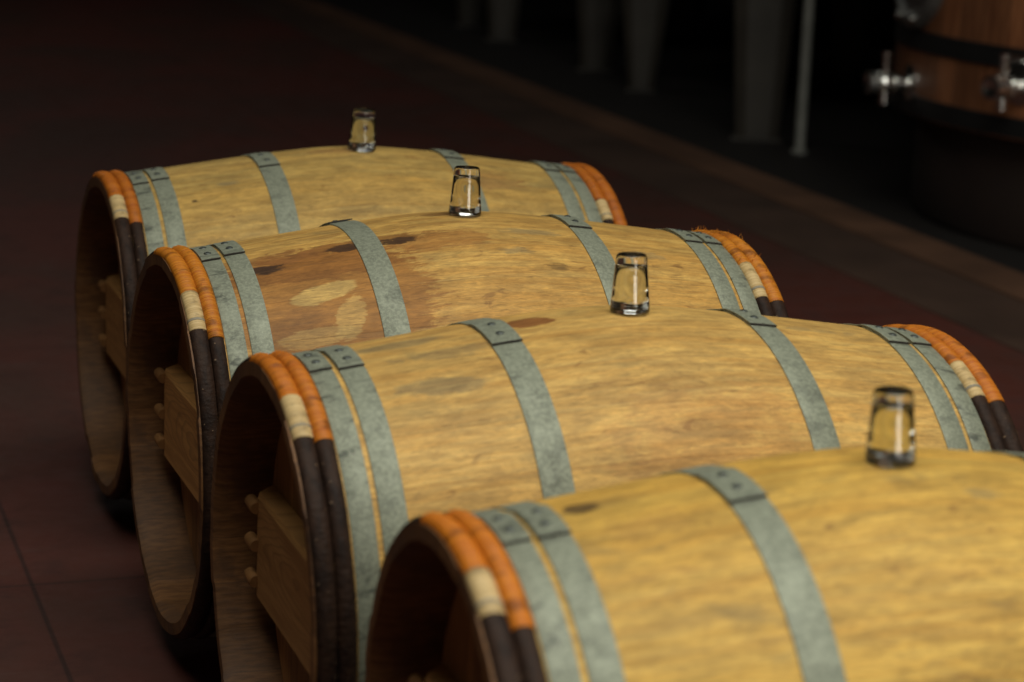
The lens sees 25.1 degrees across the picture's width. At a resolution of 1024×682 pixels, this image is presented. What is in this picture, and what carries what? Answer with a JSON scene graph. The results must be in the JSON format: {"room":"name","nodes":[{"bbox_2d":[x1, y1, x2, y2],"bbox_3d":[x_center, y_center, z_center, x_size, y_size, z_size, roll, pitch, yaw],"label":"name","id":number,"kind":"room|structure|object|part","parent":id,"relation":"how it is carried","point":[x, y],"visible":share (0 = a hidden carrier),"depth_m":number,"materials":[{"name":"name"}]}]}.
{"room":"wine cellar","nodes":[
{"label":"wine cellar","id":0,"kind":"room"},
{"bbox_2d":[0,0,1023,681],"bbox_3d":[-2.660,-0.417,7.363,7.560,0.100,22.000,-2,14,-19],"label":"floor","id":1,"kind":"structure","parent":0,"point":[88,87],"depth_m":7.75,"materials":[{"name":"paint"}]},
{"bbox_2d":[75,146,627,499],"bbox_3d":[-0.309,-0.029,4.408,0.967,0.691,0.691,-2,14,-19],"label":"barrel","id":2,"kind":"object","parent":1,"relation":"on","point":[125,217],"visible":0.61,"depth_m":4.23,"materials":[{"name":"brown wood"}]},
{"bbox_2d":[348,108,375,152],"bbox_3d":[-0.281,-0.396,4.302,0.052,0.079,0.052,1,13,-4],"label":"shot glass","id":3,"kind":"object","parent":2,"relation":"on","point":[362,138],"visible":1,"depth_m":4.28,"materials":[{"name":"clear glass"}]},
{"bbox_2d":[126,211,788,639],"bbox_3d":[-0.091,0.139,3.726,0.967,0.699,0.699,-3,14,-20],"label":"barrel","id":4,"kind":"object","parent":1,"relation":"on","point":[198,313],"visible":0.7,"depth_m":3.53,"materials":[{"name":"brown wood"}]},
{"bbox_2d":[448,165,480,216],"bbox_3d":[-0.073,-0.238,3.634,0.052,0.076,0.052,6,12,13],"label":"shot glass","id":5,"kind":"object","parent":4,"relation":"on","point":[465,199],"visible":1,"depth_m":3.62,"materials":[{"name":"clear glass"}]},
{"bbox_2d":[210,305,1023,681],"bbox_3d":[0.132,0.301,3.081,0.967,0.700,0.699,-2,14,-19],"label":"barrel","id":6,"kind":"object","parent":1,"relation":"on","point":[322,456],"visible":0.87,"depth_m":2.85,"materials":[{"name":"brown wood"}]},
{"bbox_2d":[610,252,649,314],"bbox_3d":[0.155,-0.076,2.991,0.052,0.076,0.052,11,15,39],"label":"shot glass","id":7,"kind":"object","parent":6,"relation":"on","point":[630,289],"visible":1,"depth_m":2.97,"materials":[{"name":"clear glass"}]},
{"bbox_2d":[233,0,1023,352],"bbox_3d":[0.588,-0.607,8.466,0.330,0.003,22.000,-2,14,-19],"label":"trim","id":8,"kind":"structure","parent":1,"relation":"on","point":[997,316],"depth_m":8.09,"materials":[{"name":"concrete"}]},
{"bbox_2d":[284,0,1023,301],"bbox_3d":[0.838,-0.621,8.551,0.200,0.010,22.000,-2,14,-19],"label":"trim","id":9,"kind":"structure","parent":1,"relation":"on","point":[994,276],"depth_m":8.61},
{"bbox_2d":[316,0,1023,273],"bbox_3d":[2.348,-0.632,9.083,3.040,0.100,22.000,-2,14,-19],"label":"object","id":10,"kind":"object","parent":1,"relation":"on","point":[860,149],"depth_m":10.88,"materials":[{"name":"concrete"}]},
{"bbox_2d":[456,0,704,41],"bbox_3d":[0.542,-3.006,13.243,1.760,2.450,1.760,-2,14,-19],"label":"storage tank","id":11,"kind":"object","parent":10,"relation":"on","point":[503,15],"visible":1,"depth_m":13.57,"materials":[{"name":"silver metal"}]},
{"bbox_3d":[-0.231,-2.141,13.568,0.240,0.560,0.110,4,13,6],"label":"leg","id":12,"kind":"part","parent":11,"relation":"part of","materials":[{"name":"grey paint"}]},
{"bbox_3d":[-0.044,-1.965,12.861,0.240,0.560,0.110,4,13,6],"label":"leg","id":13,"kind":"part","parent":11,"relation":"part of","materials":[{"name":"grey paint"}]},
{"bbox_3d":[1.055,-2.111,13.650,0.260,0.560,0.110,4,13,6],"label":"leg","id":14,"kind":"part","parent":11,"relation":"part of","materials":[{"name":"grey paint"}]},
{"bbox_2d":[577,0,875,92],"bbox_3d":[1.186,-2.572,11.399,1.736,2.510,1.720,-2,14,-19],"label":"storage tank","id":15,"kind":"object","parent":10,"relation":"on","point":[644,20],"visible":0.98,"depth_m":11.60,"materials":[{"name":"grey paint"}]},
{"bbox_3d":[0.440,-1.679,11.611,0.260,0.620,0.110,4,13,6],"label":"leg","id":16,"kind":"part","parent":15,"relation":"part of","materials":[{"name":"grey paint"}]},
{"bbox_3d":[0.627,-1.496,10.873,0.260,0.620,0.110,4,13,6],"label":"leg","id":17,"kind":"part","parent":15,"relation":"part of","materials":[{"name":"grey paint"}]},
{"bbox_3d":[1.738,-1.654,11.717,0.260,0.620,0.110,4,13,6],"label":"leg","id":18,"kind":"part","parent":15,"relation":"part of","materials":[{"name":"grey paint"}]},
{"bbox_2d":[731,0,795,142],"bbox_3d":[1.763,-2.177,9.707,1.916,2.570,1.800,-2,14,-19],"label":"storage tank","id":19,"kind":"object","parent":10,"relation":"on","point":[763,28],"visible":0.53,"depth_m":9.39,"materials":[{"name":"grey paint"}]},
{"bbox_2d":[791,0,814,153],"bbox_3d":[1.184,-1.675,8.953,0.068,1.900,0.068,-2,14,-19],"label":"drain pipe","id":20,"kind":"object","parent":10,"relation":"on","point":[808,14],"visible":1,"depth_m":9.09,"materials":[{"name":"grey metal"}]},
{"bbox_2d":[864,0,1023,140],"bbox_3d":[2.438,-1.648,7.605,2.462,1.834,2.336,-2,14,-19],"label":"wooden vat","id":21,"kind":"object","parent":10,"relation":"on","point":[959,64],"visible":1,"depth_m":7.30,"materials":[{"name":"brown wood"}]},
{"bbox_2d":[864,51,917,103],"bbox_3d":[1.263,-0.870,7.604,0.176,0.175,0.126,-2,14,-19],"label":"tap","id":22,"kind":"object","parent":21,"relation":"on","point":[876,82],"depth_m":7.60,"materials":[{"name":"metal"}]},
{"bbox_3d":[1.343,-1.230,7.541,0.080,0.400,0.400,0,14,-9],"label":"manhole door","id":23,"kind":"part","parent":21,"relation":"part of","materials":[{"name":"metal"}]},
{"bbox_2d":[980,54,1023,110],"bbox_3d":[1.534,-0.787,7.009,0.185,0.176,0.238,-2,14,-19],"label":"tap","id":24,"kind":"object","parent":21,"relation":"on","point":[1007,88],"depth_m":7.02,"materials":[{"name":"metal"}]},
{"bbox_2d":[910,117,1023,250],"bbox_3d":[2.456,-0.581,7.880,2.130,0.366,2.130,-2,14,-19],"label":"concrete plinth","id":25,"kind":"object","parent":10,"relation":"on","point":[968,183],"visible":0.59,"depth_m":7.45,"materials":[{"name":"grey concrete"}]},
{"bbox_2d":[365,447,1023,681],"bbox_3d":[0.380,0.463,2.443,0.966,0.700,0.699,-2,14,-17],"label":"barrel","id":26,"kind":"object","parent":1,"relation":"on","point":[824,565],"visible":0.98,"depth_m":2.19,"materials":[{"name":"brown wood"}]},
{"bbox_2d":[864,385,915,467],"bbox_3d":[0.389,0.087,2.349,0.052,0.076,0.052,-7,16,-27],"label":"shot glass","id":27,"kind":"object","parent":26,"relation":"on","point":[890,443],"visible":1,"depth_m":2.33,"materials":[{"name":"clear glass"}]},
{"bbox_2d":[723,0,896,40],"bbox_3d":[3.975,-3.177,9.018,0.200,5.000,22.000,-2,14,-19],"label":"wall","id":28,"kind":"structure","parent":0,"point":[884,20],"depth_m":13.97,"materials":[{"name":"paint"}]}
]}

